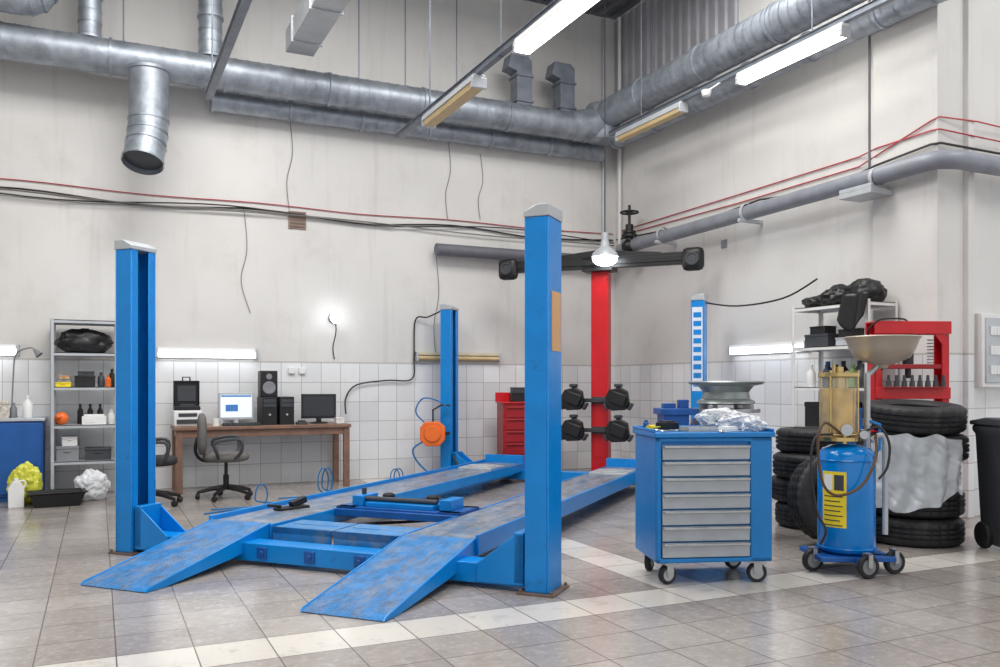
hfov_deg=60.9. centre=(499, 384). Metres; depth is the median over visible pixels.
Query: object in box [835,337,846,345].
storage box
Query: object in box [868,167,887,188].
bracket
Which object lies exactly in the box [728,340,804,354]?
wall lamp
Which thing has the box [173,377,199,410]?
tool case
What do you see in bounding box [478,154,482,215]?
wire
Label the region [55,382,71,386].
storage box
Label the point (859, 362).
bottle
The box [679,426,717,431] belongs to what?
tray
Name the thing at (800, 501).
tyre
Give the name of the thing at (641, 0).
suspension rod
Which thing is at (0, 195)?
cable
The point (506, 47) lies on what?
track
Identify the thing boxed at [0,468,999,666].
floor
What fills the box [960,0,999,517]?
wall
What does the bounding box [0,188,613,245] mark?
cable
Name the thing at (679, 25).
corrugated panel
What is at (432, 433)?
hose reel
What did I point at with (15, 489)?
jerrycan
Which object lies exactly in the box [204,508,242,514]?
cable
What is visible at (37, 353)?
desk lamp
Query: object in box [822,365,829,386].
bottle
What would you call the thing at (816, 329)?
storage box
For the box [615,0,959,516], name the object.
wall
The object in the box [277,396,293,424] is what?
computer tower
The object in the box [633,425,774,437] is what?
countertop
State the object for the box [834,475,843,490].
label
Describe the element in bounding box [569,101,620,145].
junction
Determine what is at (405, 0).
suspension rod
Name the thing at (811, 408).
storage box
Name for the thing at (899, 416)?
tyre
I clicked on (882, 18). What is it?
ventilation duct
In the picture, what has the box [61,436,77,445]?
storage box
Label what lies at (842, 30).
lamp
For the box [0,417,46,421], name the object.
countertop
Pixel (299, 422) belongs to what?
telephone
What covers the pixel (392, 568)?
lift
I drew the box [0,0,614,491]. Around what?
wall
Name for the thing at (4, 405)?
storage box
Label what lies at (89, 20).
ventilation duct
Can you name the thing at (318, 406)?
computer monitor
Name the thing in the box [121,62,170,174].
ventilation duct
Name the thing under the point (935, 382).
pin
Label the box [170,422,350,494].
desk
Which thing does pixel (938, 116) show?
cable
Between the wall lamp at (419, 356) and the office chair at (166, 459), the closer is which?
the office chair at (166, 459)
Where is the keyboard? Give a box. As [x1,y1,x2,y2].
[222,422,261,425]
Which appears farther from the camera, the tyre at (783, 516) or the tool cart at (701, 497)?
the tyre at (783, 516)
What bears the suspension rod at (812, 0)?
hanging from the ceiling
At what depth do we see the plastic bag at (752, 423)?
5.31 m
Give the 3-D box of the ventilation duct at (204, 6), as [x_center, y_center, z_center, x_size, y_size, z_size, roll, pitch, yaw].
[-3.310,-4.575,9.717,0.292,1.690,0.292,0,0,-25]
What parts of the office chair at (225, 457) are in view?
backrest, seat, armrest, armrest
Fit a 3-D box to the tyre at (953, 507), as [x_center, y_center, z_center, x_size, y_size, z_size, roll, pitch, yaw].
[3.252,0.903,6.692,0.724,0.210,0.726,0,0,-25]
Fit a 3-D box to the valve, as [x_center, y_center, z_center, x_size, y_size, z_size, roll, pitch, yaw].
[1.800,-2.120,11.823,0.268,0.760,0.268,0,0,-25]
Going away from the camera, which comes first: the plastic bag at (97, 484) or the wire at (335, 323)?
the plastic bag at (97, 484)
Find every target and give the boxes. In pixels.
[561,384,588,409]
[561,414,588,440]
[603,384,633,410]
[603,415,633,441]
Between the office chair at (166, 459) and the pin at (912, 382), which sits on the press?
the pin at (912, 382)
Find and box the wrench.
[267,496,309,510]
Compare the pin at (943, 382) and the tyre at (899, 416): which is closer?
the tyre at (899, 416)
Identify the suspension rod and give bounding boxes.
[123,0,123,40]
[211,0,212,72]
[358,0,359,77]
[405,0,405,85]
[429,0,430,104]
[456,0,456,81]
[499,0,502,58]
[641,0,641,114]
[652,0,653,70]
[737,0,738,22]
[812,0,812,29]
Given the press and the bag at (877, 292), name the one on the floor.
the press
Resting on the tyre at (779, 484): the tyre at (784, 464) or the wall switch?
the tyre at (784, 464)
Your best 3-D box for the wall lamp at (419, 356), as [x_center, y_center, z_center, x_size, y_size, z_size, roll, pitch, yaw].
[-0.557,-0.380,11.522,1.240,0.120,0.080,0,0,-25]
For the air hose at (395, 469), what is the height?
0.217 m
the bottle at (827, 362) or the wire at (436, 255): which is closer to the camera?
the bottle at (827, 362)
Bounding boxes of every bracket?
[655,227,677,244]
[737,203,762,224]
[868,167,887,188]
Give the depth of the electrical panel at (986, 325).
7.82 m
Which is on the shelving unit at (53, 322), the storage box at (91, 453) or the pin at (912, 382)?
the storage box at (91, 453)
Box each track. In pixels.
[204,0,251,99]
[395,0,560,139]
[608,0,894,136]
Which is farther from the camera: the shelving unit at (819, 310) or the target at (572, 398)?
the target at (572, 398)
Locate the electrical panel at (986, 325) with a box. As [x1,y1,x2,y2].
[974,313,999,386]
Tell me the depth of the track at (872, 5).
8.58 m
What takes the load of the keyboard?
on the desk
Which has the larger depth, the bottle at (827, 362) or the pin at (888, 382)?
the bottle at (827, 362)
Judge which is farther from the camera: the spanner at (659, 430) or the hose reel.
the hose reel
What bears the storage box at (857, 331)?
on the storage box at (839, 341)
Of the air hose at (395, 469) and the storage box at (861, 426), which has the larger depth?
the air hose at (395, 469)
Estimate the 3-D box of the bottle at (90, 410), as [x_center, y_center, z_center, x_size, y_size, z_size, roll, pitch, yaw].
[-4.560,0.320,9.459,0.060,0.220,0.060,0,0,-25]
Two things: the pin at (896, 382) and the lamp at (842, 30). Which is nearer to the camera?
the pin at (896, 382)
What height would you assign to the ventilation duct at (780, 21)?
0.432 m
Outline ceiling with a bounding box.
[525,0,642,19]
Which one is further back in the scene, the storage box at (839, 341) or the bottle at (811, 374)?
the bottle at (811, 374)
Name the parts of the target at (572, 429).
clamp arm, clamp arm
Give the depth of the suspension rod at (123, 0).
9.32 m
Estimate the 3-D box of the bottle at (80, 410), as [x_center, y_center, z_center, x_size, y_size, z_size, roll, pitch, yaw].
[-4.650,0.320,9.416,0.060,0.220,0.060,0,0,-25]
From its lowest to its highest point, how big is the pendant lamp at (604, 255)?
3.962 m
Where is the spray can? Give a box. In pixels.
[643,420,648,427]
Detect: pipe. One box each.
[434,243,615,260]
[616,150,999,250]
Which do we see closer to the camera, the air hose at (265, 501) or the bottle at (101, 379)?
the air hose at (265, 501)
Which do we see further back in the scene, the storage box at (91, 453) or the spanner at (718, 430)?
the storage box at (91, 453)
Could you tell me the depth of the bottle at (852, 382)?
8.14 m
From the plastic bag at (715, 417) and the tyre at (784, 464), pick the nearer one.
the plastic bag at (715, 417)
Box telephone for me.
[296,420,307,424]
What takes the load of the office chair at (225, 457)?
on the floor
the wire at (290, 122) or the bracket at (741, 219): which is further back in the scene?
the wire at (290, 122)
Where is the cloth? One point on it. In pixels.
(925, 472)
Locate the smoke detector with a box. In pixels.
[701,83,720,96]
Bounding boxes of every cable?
[0,178,610,233]
[0,186,612,240]
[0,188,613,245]
[0,193,613,243]
[0,195,393,226]
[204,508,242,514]
[344,311,439,413]
[616,142,999,240]
[622,128,999,230]
[636,116,999,230]
[707,278,817,306]
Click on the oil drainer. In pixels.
(845, 506)
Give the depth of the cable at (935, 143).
7.90 m
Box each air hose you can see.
[211,484,272,509]
[278,467,332,498]
[390,468,402,477]
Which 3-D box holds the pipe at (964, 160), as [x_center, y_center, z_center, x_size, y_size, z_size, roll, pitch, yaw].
[4.046,-1.960,10.319,2.864,0.249,5.210,0,0,-25]
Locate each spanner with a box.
[659,430,680,431]
[718,430,747,431]
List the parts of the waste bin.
lid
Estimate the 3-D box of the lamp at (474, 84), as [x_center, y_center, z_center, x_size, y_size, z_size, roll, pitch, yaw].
[-0.463,-2.719,8.187,0.157,0.122,1.310,0,0,-25]
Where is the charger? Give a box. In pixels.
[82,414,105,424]
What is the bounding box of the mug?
[212,418,222,425]
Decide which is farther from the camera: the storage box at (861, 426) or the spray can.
the storage box at (861, 426)
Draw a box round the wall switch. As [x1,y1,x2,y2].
[288,367,294,373]
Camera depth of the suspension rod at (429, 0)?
8.72 m
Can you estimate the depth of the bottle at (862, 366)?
7.98 m
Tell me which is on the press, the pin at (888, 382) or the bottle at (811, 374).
the pin at (888, 382)
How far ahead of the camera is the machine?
10.81 m
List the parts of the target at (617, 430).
target plate, clamp arm, clamp arm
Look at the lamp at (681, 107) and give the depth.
10.28 m
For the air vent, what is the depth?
10.62 m
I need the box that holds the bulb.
[328,311,342,323]
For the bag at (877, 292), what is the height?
0.243 m
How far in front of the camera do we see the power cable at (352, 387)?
11.24 m
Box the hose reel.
[412,397,449,470]
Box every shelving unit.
[50,318,114,491]
[792,298,897,430]
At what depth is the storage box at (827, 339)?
8.47 m
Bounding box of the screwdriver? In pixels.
[646,425,660,428]
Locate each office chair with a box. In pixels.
[156,437,182,506]
[194,413,252,501]
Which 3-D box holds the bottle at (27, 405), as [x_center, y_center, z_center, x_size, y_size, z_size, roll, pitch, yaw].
[-5.038,0.230,9.067,0.100,0.240,0.100,0,0,-25]
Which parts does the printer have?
control panel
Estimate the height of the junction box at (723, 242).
0.100 m
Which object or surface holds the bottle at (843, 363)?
on the shelving unit at (819, 310)
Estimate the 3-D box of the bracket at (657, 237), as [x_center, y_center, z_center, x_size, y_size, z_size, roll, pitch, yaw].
[2.193,-1.970,11.213,0.350,0.220,0.040,0,0,-25]
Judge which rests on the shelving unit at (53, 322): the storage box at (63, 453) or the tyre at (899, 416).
the storage box at (63, 453)
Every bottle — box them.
[10,403,16,417]
[22,395,32,417]
[77,404,82,423]
[87,404,92,413]
[97,404,102,413]
[98,372,104,386]
[105,375,110,386]
[108,409,114,423]
[109,369,114,386]
[806,365,815,386]
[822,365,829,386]
[823,361,831,370]
[841,361,848,371]
[848,364,856,386]
[855,360,861,369]
[859,364,864,386]
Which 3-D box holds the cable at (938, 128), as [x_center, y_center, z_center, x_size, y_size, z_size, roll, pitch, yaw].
[3.784,-2.285,10.515,2.172,0.063,5.422,0,0,-25]
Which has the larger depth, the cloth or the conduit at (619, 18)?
the conduit at (619, 18)
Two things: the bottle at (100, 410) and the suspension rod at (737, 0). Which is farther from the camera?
the bottle at (100, 410)
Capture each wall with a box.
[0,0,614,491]
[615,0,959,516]
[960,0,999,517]
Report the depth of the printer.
9.63 m
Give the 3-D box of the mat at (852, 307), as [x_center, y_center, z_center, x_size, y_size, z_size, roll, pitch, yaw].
[3.315,-0.681,7.976,0.067,0.361,0.356,0,0,-25]
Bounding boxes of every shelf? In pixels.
[653,400,697,424]
[884,387,947,387]
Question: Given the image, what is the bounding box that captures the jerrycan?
[8,478,26,507]
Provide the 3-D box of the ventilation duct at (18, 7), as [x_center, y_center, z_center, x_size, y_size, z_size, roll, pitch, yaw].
[-5.828,-4.587,8.195,2.866,1.666,0.332,0,0,-25]
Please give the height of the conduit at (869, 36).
3.300 m
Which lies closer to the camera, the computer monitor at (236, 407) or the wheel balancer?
the wheel balancer
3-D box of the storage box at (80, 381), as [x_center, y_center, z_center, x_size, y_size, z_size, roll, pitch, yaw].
[-4.552,-0.040,9.326,0.208,0.120,0.214,0,0,-25]
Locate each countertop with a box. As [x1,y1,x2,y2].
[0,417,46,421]
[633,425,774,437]
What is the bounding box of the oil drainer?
[800,334,921,578]
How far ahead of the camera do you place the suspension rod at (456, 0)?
11.01 m
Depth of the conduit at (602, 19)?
12.49 m
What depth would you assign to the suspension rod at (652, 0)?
10.88 m
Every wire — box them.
[241,212,250,312]
[286,122,292,209]
[332,323,336,358]
[434,255,438,351]
[445,142,450,218]
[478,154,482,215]
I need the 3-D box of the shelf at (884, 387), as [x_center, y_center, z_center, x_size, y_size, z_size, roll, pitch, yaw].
[3.557,0.020,7.269,0.540,0.010,0.065,0,0,-3]
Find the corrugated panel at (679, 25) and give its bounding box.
[615,0,736,91]
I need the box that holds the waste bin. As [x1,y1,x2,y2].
[970,417,999,547]
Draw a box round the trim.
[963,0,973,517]
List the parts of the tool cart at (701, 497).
drawer, drawer, drawer, drawer, drawer, drawer, drawer, handle, handle, handle, handle, handle, handle, handle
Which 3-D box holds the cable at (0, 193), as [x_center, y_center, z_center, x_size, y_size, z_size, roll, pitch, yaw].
[-4.101,-2.106,9.847,12.801,0.165,0.016,0,0,-25]
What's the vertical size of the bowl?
0.212 m
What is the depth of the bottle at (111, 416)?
9.42 m
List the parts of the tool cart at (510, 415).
drawer, drawer, drawer, drawer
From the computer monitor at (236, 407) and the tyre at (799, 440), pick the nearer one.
the tyre at (799, 440)
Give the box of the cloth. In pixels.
[871,433,962,512]
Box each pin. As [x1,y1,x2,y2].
[886,375,891,386]
[893,375,899,386]
[901,375,906,386]
[909,375,914,386]
[917,375,922,386]
[925,375,930,386]
[933,375,938,386]
[940,375,946,386]
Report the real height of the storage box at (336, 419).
0.070 m
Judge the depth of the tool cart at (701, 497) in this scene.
5.20 m
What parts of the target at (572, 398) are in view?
clamp arm, clamp arm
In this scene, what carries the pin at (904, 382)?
on the press
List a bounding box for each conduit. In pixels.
[602,19,603,231]
[618,17,621,243]
[868,0,870,167]
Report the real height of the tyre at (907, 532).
0.210 m
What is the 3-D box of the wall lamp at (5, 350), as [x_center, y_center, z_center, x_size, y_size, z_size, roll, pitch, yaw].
[-5.810,-0.380,9.039,1.220,0.120,0.080,0,0,-25]
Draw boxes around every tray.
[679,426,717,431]
[839,183,892,202]
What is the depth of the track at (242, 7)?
6.87 m
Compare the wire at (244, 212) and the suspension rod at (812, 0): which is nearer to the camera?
the suspension rod at (812, 0)
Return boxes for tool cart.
[495,392,524,454]
[633,425,774,583]
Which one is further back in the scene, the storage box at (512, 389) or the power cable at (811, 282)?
the storage box at (512, 389)
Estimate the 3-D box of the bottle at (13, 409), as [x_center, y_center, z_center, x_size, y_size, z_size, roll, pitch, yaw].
[-5.207,0.270,9.097,0.070,0.160,0.070,0,0,-25]
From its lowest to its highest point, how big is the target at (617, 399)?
0.334 m
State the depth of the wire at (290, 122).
10.58 m
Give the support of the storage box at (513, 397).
on the tool cart at (510, 415)
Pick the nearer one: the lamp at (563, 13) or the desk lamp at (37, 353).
the lamp at (563, 13)
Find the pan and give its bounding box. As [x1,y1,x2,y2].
[26,488,87,507]
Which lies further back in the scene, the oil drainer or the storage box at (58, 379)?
the storage box at (58, 379)
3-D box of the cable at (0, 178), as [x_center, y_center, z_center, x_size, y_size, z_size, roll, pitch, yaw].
[-4.114,-2.226,9.874,12.800,0.056,0.012,0,0,-25]
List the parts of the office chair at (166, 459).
armrest, armrest, seat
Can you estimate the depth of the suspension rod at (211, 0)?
7.91 m
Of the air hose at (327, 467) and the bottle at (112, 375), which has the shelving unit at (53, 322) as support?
the bottle at (112, 375)
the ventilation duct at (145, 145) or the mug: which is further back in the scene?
the mug
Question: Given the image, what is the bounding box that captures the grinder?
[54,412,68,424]
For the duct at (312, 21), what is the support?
hanging from the suspension rod
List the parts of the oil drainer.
measuring chamber frame, tank, push handle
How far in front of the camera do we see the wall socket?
10.63 m
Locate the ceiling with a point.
(614, 9)
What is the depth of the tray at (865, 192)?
8.12 m
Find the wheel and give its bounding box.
[688,381,764,404]
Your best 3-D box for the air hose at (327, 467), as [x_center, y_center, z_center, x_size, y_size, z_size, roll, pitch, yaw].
[-1.945,1.058,9.301,0.956,0.317,0.096,0,0,-34]
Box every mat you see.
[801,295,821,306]
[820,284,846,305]
[837,292,868,331]
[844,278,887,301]
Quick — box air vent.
[288,211,305,229]
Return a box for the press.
[865,317,951,432]
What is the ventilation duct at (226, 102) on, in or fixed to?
attached to the wall at (59, 125)
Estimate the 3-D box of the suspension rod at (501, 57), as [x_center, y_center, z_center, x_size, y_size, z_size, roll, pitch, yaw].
[0.007,-4.110,7.193,0.037,2.680,0.037,0,0,-3]
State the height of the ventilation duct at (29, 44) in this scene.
0.402 m
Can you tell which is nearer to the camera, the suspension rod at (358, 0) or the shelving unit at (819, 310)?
the shelving unit at (819, 310)
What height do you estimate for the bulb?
0.160 m
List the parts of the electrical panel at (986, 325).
door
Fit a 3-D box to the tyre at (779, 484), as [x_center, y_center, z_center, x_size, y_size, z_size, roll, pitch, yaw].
[2.727,0.903,7.429,0.726,0.210,0.724,0,0,20]
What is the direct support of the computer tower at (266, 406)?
on the desk
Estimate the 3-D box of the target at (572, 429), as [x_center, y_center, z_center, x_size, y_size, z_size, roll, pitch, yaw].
[0.926,0.542,10.760,0.375,0.334,0.210,0,0,22]
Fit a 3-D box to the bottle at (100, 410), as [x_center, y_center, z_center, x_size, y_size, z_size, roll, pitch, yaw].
[-4.469,0.320,9.501,0.060,0.220,0.060,0,0,-25]
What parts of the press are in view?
ram plate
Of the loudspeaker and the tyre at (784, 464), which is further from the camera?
the loudspeaker
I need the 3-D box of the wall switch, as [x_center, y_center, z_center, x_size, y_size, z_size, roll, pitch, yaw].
[-2.595,-0.180,10.592,0.080,0.080,0.030,0,0,-25]
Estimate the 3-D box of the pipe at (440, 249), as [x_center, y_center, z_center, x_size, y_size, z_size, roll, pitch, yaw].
[0.483,-1.840,11.833,2.889,0.238,0.566,0,0,-15]
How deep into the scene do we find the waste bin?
6.29 m
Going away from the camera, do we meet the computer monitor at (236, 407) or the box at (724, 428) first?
the box at (724, 428)
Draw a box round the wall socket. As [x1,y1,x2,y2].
[299,367,305,373]
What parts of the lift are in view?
plate, bridging plate, bridging plate, jack frame, plate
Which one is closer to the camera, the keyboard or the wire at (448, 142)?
the keyboard
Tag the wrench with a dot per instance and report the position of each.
(298, 503)
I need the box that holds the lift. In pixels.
[80,203,707,621]
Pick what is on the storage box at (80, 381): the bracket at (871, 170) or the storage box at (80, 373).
the storage box at (80, 373)
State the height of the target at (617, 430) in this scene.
0.334 m
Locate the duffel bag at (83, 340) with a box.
[54,328,113,352]
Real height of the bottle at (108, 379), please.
0.130 m
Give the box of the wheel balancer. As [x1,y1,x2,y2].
[653,400,759,424]
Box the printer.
[172,410,201,426]
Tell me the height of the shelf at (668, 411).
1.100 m
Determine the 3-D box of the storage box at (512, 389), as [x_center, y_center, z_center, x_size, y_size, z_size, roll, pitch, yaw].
[0.293,0.065,11.218,0.288,0.070,0.194,0,0,-13]
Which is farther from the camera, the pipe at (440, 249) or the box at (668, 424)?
the pipe at (440, 249)
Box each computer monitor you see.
[218,393,253,422]
[301,394,335,423]
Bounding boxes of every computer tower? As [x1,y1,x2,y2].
[257,397,276,424]
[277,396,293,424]
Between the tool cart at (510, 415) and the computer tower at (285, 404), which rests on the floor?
the tool cart at (510, 415)
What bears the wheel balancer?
on the floor
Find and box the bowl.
[844,334,921,368]
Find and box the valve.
[620,205,638,250]
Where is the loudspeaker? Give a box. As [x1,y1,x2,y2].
[258,371,277,396]
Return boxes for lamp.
[0,344,19,355]
[9,347,42,416]
[156,347,257,358]
[415,352,500,361]
[421,73,486,127]
[512,0,598,56]
[591,0,618,265]
[615,101,687,142]
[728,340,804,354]
[735,22,850,85]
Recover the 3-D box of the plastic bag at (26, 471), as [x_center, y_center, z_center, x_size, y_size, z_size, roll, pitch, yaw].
[-4.877,1.000,8.729,0.328,0.440,0.249,0,0,-13]
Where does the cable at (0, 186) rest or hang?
attached to the wall at (59, 125)
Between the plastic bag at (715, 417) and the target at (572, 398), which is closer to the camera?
the plastic bag at (715, 417)
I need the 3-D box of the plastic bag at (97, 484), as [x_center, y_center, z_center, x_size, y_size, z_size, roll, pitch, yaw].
[-4.315,1.050,8.998,0.366,0.340,0.252,0,0,-25]
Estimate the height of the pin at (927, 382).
0.100 m
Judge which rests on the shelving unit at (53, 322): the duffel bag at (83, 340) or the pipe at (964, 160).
the duffel bag at (83, 340)
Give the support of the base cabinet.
on the floor
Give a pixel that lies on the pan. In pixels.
(48, 498)
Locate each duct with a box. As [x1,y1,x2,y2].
[0,0,57,16]
[0,21,591,142]
[77,0,102,37]
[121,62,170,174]
[197,0,223,55]
[210,90,605,161]
[286,0,349,56]
[596,0,866,125]
[609,0,947,148]
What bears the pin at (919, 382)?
on the press
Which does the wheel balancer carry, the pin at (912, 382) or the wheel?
the wheel
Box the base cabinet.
[0,417,46,501]
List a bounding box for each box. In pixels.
[0,401,8,417]
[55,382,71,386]
[55,444,79,460]
[57,378,70,381]
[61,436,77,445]
[74,376,95,386]
[77,371,94,375]
[85,446,111,459]
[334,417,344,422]
[509,393,524,401]
[510,387,524,392]
[656,420,678,429]
[718,426,737,430]
[721,239,726,248]
[804,333,837,346]
[804,402,862,426]
[809,326,836,334]
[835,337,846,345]
[838,328,864,337]
[859,408,863,429]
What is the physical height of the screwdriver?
0.036 m
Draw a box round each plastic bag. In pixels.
[6,461,42,504]
[74,469,110,500]
[694,407,750,429]
[741,415,767,430]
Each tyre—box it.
[772,451,816,477]
[772,475,816,501]
[775,501,798,528]
[776,426,863,453]
[787,456,816,538]
[862,399,967,435]
[870,431,969,460]
[876,492,965,518]
[876,514,964,547]
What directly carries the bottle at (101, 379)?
on the shelving unit at (53, 322)
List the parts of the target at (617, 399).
target plate, clamp arm, clamp arm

